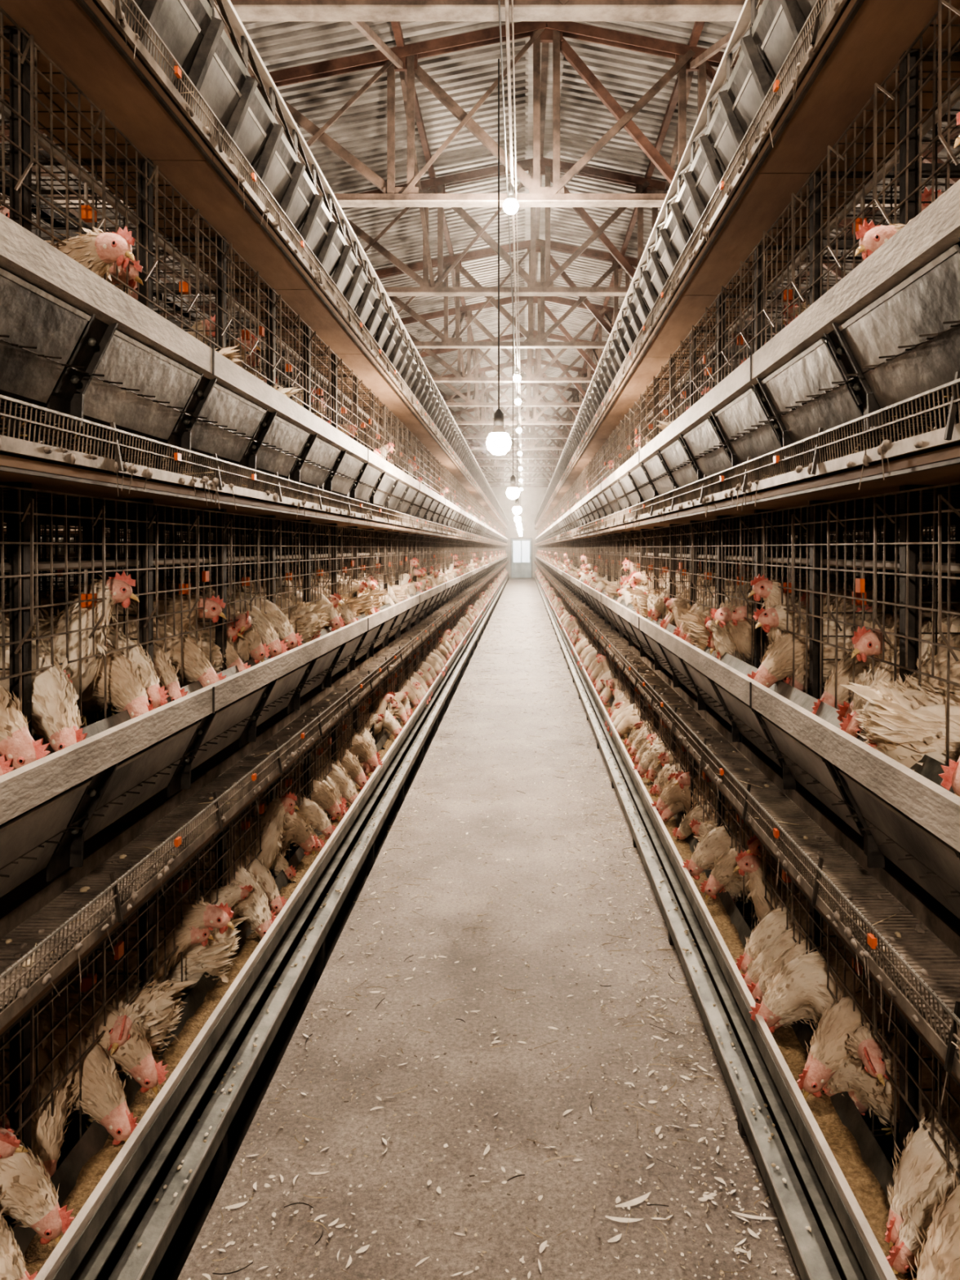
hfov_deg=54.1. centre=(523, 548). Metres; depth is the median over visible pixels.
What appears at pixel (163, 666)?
hen
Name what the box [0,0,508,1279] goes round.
cage
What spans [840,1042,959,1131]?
hen
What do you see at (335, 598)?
hen
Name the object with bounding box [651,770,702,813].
hen
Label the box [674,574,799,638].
hen
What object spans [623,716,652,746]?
hen
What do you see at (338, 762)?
hen
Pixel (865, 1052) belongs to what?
hen
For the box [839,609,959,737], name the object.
hen
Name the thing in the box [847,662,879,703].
hen
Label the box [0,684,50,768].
hen
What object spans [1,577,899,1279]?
floor
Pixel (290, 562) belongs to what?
hen
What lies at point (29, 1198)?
hen
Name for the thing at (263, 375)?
hen
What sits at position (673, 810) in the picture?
hen
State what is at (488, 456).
roof truss
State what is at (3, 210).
hen
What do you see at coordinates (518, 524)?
lamp
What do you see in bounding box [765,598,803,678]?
hen
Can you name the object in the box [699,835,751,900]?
hen
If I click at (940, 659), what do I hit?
hen
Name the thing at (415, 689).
hen flock
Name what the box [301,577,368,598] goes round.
hen
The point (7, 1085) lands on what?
hen
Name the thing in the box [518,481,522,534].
lamp
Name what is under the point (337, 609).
hen
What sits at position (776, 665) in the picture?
hen
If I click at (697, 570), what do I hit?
hen
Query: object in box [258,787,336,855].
hen
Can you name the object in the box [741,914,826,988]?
hen
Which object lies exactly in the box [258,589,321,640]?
hen
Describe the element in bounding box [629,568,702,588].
hen
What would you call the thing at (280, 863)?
hen
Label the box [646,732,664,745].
hen
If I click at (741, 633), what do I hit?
hen
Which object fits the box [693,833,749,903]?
hen
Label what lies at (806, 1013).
hen
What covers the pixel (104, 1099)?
hen
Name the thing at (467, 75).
ceiling
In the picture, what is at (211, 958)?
hen
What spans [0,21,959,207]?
roof truss
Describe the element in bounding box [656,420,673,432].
hen
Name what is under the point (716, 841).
hen
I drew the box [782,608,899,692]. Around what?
hen
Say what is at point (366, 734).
hen
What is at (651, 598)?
hen
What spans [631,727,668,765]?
hen
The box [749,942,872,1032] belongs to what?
hen
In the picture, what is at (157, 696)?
hen
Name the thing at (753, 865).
hen
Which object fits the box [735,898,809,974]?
hen
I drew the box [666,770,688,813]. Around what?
hen
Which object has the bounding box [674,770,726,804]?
hen
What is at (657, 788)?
hen
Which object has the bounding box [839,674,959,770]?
hen
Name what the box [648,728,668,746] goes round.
hen
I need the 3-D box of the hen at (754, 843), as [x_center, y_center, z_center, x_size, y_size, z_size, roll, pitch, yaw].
[0.935,1.094,2.980,0.473,0.407,0.257,0,0,-4]
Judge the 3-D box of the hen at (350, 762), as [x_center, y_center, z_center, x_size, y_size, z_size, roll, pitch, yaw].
[-1.052,1.113,4.873,0.532,0.376,0.269,0,0,-4]
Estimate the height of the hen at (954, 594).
0.345 m
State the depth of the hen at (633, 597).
5.64 m
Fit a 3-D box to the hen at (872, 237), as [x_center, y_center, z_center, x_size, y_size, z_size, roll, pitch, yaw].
[0.872,-0.461,1.794,0.538,0.330,0.244,0,0,-20]
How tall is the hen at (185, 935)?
0.305 m
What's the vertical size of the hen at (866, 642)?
0.321 m
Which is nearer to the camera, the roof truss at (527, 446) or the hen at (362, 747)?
the hen at (362, 747)
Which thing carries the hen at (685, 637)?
attached to the cage at (821, 102)
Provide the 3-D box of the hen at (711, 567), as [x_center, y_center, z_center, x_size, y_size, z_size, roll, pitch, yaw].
[0.915,0.281,5.048,0.529,0.372,0.268,0,0,36]
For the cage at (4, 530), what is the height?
3.083 m
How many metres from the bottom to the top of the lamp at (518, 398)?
0.270 m
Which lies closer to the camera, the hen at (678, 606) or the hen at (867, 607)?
the hen at (867, 607)
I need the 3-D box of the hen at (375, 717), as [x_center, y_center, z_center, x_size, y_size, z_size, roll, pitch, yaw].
[-1.106,1.136,5.687,0.481,0.323,0.262,0,0,14]
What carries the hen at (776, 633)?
attached to the cage at (821, 102)
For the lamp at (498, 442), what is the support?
hanging from the conduit
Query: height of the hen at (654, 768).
0.336 m
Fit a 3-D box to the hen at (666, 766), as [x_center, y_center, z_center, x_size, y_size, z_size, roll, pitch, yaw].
[0.845,1.133,4.814,0.464,0.340,0.244,0,0,-40]
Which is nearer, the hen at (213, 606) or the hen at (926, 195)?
the hen at (926, 195)
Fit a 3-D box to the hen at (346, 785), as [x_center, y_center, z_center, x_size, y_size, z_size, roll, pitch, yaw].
[-1.027,1.123,4.564,0.474,0.361,0.252,0,0,-16]
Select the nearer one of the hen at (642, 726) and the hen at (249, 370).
the hen at (249, 370)
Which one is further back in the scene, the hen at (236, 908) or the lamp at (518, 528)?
the lamp at (518, 528)
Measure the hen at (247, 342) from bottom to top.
0.376 m
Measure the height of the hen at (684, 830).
0.340 m
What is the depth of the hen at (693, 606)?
4.02 m
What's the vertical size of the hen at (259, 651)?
0.347 m
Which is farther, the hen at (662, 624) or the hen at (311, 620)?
the hen at (662, 624)
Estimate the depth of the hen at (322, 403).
4.75 m
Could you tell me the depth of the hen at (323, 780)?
4.31 m
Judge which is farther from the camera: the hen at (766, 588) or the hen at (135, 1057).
the hen at (766, 588)
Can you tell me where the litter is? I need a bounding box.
[187,602,798,1279]
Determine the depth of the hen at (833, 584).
3.89 m
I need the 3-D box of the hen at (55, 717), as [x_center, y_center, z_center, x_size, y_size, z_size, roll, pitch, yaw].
[-1.073,0.276,1.885,0.508,0.386,0.270,0,0,0]
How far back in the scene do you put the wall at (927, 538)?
18.79 m
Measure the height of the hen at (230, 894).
0.286 m
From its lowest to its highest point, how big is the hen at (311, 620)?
0.294 m
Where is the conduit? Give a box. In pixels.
[497,0,522,490]
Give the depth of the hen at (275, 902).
3.19 m
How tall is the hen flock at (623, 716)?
0.309 m
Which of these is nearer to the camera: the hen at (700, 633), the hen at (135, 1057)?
the hen at (135, 1057)
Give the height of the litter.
0.005 m
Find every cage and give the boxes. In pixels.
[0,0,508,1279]
[3,440,376,595]
[533,0,959,1279]
[679,527,955,584]
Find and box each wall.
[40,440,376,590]
[480,459,552,578]
[659,537,955,584]
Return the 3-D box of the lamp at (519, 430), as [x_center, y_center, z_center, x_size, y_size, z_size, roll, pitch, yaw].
[-0.099,-2.795,21.600,0.120,0.270,0.117,0,0,0]
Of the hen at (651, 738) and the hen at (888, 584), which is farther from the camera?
the hen at (651, 738)
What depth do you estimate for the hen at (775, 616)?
2.54 m
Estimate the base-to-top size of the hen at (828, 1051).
0.357 m
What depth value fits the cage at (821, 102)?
2.28 m
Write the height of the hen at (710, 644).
0.364 m
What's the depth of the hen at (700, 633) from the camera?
3.63 m
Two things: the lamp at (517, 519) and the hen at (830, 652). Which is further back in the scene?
the lamp at (517, 519)
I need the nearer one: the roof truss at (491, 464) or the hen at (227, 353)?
the hen at (227, 353)
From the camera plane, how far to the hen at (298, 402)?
4.25 m
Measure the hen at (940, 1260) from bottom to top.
0.375 m
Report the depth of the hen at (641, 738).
5.58 m
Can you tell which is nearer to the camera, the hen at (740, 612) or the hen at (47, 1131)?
the hen at (47, 1131)
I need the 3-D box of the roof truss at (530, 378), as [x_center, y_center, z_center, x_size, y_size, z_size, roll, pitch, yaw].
[-0.092,-3.752,16.680,13.818,1.585,0.140,0,0,0]
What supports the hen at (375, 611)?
attached to the cage at (166, 117)
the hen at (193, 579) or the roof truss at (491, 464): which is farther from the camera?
the roof truss at (491, 464)
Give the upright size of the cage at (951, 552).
3.083 m
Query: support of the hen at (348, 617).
attached to the cage at (166, 117)
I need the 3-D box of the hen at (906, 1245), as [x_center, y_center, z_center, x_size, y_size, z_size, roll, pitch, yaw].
[0.857,1.133,1.657,0.444,0.338,0.236,0,0,-39]
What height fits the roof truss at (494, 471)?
1.585 m
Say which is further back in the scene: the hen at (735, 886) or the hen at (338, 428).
the hen at (338, 428)
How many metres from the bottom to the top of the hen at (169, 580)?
0.329 m
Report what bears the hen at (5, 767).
attached to the cage at (166, 117)
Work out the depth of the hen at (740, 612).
3.11 m
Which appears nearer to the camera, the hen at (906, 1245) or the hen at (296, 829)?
the hen at (906, 1245)
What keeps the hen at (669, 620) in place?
attached to the cage at (821, 102)
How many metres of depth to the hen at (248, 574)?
4.12 m
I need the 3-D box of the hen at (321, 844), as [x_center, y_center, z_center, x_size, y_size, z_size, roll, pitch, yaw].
[-1.043,1.140,3.802,0.428,0.325,0.227,0,0,-42]
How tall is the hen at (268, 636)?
0.356 m
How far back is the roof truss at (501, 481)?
42.47 m
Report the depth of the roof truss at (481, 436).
25.26 m
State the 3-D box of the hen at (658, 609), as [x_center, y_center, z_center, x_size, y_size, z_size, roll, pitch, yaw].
[0.919,0.294,4.923,0.535,0.342,0.246,0,0,10]
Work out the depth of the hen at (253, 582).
4.00 m
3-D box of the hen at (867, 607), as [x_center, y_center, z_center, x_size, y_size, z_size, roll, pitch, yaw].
[1.131,0.287,2.418,0.523,0.321,0.238,0,0,16]
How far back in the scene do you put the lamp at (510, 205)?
7.43 m
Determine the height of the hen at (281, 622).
0.363 m
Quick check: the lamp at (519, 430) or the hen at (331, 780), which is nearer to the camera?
the hen at (331, 780)
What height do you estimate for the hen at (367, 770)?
0.370 m
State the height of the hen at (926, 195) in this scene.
0.382 m
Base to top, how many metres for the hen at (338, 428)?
0.344 m
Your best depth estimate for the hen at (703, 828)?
3.56 m
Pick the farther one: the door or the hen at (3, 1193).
the door
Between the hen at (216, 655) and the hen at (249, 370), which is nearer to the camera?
the hen at (216, 655)
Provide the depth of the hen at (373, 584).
5.67 m
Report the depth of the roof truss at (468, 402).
19.52 m
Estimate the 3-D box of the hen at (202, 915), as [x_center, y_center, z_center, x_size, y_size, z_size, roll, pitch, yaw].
[-1.075,1.120,2.600,0.578,0.354,0.262,0,0,4]
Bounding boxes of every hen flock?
[0,401,507,744]
[534,392,956,737]
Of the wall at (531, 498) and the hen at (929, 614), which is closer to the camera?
the hen at (929, 614)
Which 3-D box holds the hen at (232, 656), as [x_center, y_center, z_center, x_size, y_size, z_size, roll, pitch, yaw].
[-1.080,0.310,2.915,0.451,0.318,0.228,0,0,-21]
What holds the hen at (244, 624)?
attached to the cage at (166, 117)
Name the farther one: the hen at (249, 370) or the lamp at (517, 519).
the lamp at (517, 519)
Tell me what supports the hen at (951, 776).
attached to the cage at (821, 102)
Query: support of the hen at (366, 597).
attached to the cage at (166, 117)
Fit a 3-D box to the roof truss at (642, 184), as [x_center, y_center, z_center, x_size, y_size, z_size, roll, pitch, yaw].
[-0.092,-3.752,10.940,13.818,1.585,0.140,0,0,0]
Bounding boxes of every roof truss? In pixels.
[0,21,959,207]
[133,157,876,296]
[160,239,809,348]
[265,296,768,382]
[286,329,705,407]
[324,358,689,425]
[359,382,668,439]
[364,396,578,449]
[417,440,557,478]
[425,425,567,466]
[457,410,573,459]
[469,432,567,473]
[471,449,557,483]
[479,454,552,487]
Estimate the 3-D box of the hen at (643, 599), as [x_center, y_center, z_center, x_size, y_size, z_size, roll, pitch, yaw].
[0.843,0.335,5.304,0.477,0.283,0.266,0,0,10]
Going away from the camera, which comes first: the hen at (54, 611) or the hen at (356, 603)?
the hen at (54, 611)
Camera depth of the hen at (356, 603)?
4.75 m
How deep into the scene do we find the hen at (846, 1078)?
1.99 m
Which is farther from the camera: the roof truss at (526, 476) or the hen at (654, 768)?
the roof truss at (526, 476)
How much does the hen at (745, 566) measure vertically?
0.385 m
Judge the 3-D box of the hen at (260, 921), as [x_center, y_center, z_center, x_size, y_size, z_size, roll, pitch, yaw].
[-1.023,1.118,3.065,0.487,0.371,0.259,0,0,-4]
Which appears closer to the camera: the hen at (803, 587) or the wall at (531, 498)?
the hen at (803, 587)
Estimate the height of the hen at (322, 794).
0.355 m
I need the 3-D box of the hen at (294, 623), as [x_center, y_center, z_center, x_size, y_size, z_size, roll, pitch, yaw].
[-1.021,0.333,3.766,0.275,0.293,0.493,0,0,-1]
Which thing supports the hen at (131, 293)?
attached to the cage at (166, 117)
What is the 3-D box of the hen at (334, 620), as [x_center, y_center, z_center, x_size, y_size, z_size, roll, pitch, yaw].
[-1.095,0.290,4.280,0.550,0.352,0.253,0,0,-7]
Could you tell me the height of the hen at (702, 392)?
0.320 m
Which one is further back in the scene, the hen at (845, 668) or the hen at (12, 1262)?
the hen at (845, 668)
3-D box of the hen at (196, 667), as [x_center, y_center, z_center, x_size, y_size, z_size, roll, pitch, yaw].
[-1.072,0.292,2.555,0.503,0.354,0.254,0,0,-28]
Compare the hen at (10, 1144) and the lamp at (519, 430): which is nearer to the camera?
the hen at (10, 1144)
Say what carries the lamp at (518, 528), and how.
hanging from the conduit
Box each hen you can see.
[0,204,9,217]
[0,570,139,697]
[0,584,81,608]
[0,607,87,751]
[0,669,72,756]
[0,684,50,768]
[0,754,15,776]
[0,1008,79,1178]
[0,1061,18,1135]
[0,1085,27,1158]
[0,1139,75,1244]
[0,1190,6,1214]
[0,1214,37,1279]
[4,607,156,719]
[8,591,226,711]
[33,592,226,687]
[33,983,168,1119]
[33,1003,137,1144]
[35,609,169,727]
[40,602,187,721]
[41,606,60,616]
[44,226,134,280]
[57,923,213,987]
[60,985,157,1128]
[74,973,198,1066]
[102,256,142,289]
[108,895,234,977]
[115,280,137,299]
[130,591,270,663]
[131,598,250,671]
[133,581,288,658]
[153,579,180,590]
[153,580,302,650]
[153,880,252,907]
[160,915,251,1000]
[166,870,276,921]
[177,618,243,687]
[177,840,273,940]
[184,575,290,659]
[186,315,215,346]
[205,837,287,914]
[214,345,243,363]
[214,791,299,918]
[226,333,260,368]
[229,577,287,599]
[231,608,257,662]
[235,804,318,856]
[238,568,306,605]
[242,348,263,381]
[249,597,300,658]
[250,795,324,853]
[253,575,344,631]
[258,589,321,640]
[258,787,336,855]
[259,374,277,389]
[264,773,344,848]
[266,382,302,397]
[268,846,296,882]
[275,573,345,628]
[279,569,359,625]
[281,559,330,573]
[284,766,348,821]
[287,598,331,644]
[288,564,378,615]
[290,762,346,805]
[291,387,317,405]
[293,746,358,804]
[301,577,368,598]
[302,771,346,806]
[311,397,325,419]
[311,746,347,774]
[312,735,369,790]
[321,591,342,630]
[324,595,368,629]
[324,726,382,772]
[337,422,358,437]
[337,712,380,759]
[337,721,372,775]
[349,587,381,616]
[351,577,377,589]
[357,711,384,731]
[364,588,389,610]
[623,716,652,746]
[625,586,639,614]
[626,719,659,756]
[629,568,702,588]
[631,586,667,617]
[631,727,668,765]
[632,582,668,617]
[633,736,679,777]
[636,569,705,614]
[636,720,652,735]
[644,591,666,619]
[645,738,668,782]
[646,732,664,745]
[647,577,702,622]
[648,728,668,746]
[648,749,688,795]
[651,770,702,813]
[652,758,689,798]
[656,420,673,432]
[657,751,689,766]
[657,764,702,822]
[659,570,734,628]
[662,580,716,629]
[662,596,689,627]
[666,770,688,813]
[671,793,716,839]
[672,579,733,634]
[674,574,786,634]
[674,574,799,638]
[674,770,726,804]
[677,610,712,650]
[678,567,737,582]
[680,580,802,644]
[681,819,754,916]
[689,817,742,901]
[693,800,734,842]
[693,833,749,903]
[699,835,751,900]
[701,386,711,395]
[702,591,715,600]
[704,616,781,680]
[706,578,826,654]
[710,602,754,663]
[716,582,809,658]
[719,862,754,905]
[728,602,808,694]
[733,849,797,921]
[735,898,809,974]
[737,564,839,582]
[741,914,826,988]
[744,572,852,591]
[746,583,922,688]
[746,834,782,879]
[746,924,844,1004]
[747,573,838,693]
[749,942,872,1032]
[752,599,927,710]
[762,883,806,918]
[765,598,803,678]
[767,632,791,678]
[773,948,839,1030]
[782,301,809,326]
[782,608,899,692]
[795,571,899,595]
[796,976,899,1099]
[800,583,959,608]
[811,608,937,715]
[821,1022,924,1164]
[835,608,959,721]
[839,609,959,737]
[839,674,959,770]
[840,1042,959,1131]
[845,1012,899,1139]
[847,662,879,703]
[851,621,943,662]
[854,217,959,398]
[855,604,959,612]
[866,620,959,752]
[884,1085,959,1250]
[885,1131,959,1274]
[906,1163,959,1279]
[918,186,945,211]
[921,596,959,622]
[938,755,959,796]
[953,111,959,147]
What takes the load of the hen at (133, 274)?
attached to the cage at (166, 117)
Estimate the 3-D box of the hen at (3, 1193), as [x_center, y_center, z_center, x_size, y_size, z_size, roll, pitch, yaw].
[-1.024,1.122,1.572,0.515,0.362,0.261,0,0,28]
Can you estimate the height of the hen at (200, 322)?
0.371 m
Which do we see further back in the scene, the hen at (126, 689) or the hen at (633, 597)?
the hen at (633, 597)
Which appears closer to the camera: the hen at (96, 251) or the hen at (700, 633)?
the hen at (96, 251)
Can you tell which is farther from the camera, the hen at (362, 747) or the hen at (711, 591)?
the hen at (362, 747)
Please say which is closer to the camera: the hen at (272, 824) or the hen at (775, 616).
the hen at (775, 616)
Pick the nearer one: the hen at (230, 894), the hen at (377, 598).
the hen at (230, 894)
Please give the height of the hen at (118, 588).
0.419 m
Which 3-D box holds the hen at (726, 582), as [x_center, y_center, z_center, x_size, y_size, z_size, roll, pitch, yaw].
[0.878,0.301,4.294,0.461,0.337,0.242,0,0,-39]
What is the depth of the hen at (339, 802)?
4.28 m
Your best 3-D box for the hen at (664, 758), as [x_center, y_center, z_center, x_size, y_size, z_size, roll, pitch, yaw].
[0.918,1.135,4.650,0.506,0.321,0.232,0,0,-9]
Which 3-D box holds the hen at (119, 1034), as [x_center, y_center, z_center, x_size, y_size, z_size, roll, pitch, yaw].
[-1.077,1.170,2.214,0.461,0.287,0.277,0,0,11]
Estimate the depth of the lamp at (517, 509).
15.39 m
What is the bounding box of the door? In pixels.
[510,537,532,577]
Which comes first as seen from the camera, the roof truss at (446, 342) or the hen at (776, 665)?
the hen at (776, 665)
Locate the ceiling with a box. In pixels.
[0,21,959,464]
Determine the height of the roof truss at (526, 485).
1.585 m
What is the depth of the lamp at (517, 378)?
14.97 m
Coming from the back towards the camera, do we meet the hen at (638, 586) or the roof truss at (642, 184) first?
the roof truss at (642, 184)
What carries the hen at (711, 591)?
attached to the cage at (821, 102)
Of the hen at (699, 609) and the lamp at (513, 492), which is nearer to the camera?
the hen at (699, 609)
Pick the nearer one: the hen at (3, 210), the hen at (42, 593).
the hen at (3, 210)
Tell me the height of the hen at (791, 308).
0.415 m
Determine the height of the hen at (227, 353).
0.254 m
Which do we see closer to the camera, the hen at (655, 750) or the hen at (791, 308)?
the hen at (791, 308)
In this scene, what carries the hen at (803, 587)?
attached to the cage at (821, 102)
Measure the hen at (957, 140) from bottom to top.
0.341 m
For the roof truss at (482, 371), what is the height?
1.585 m
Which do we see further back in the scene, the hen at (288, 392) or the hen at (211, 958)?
the hen at (288, 392)
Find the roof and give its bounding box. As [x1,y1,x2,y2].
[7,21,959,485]
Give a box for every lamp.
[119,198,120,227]
[486,58,511,455]
[503,179,518,213]
[506,289,519,499]
[512,382,521,515]
[513,364,520,382]
[514,514,520,522]
[515,390,520,404]
[515,439,521,527]
[517,422,521,432]
[517,455,521,530]
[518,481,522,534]
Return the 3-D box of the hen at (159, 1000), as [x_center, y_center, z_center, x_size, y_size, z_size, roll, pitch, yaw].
[-1.022,1.171,2.273,0.456,0.284,0.274,0,0,-3]

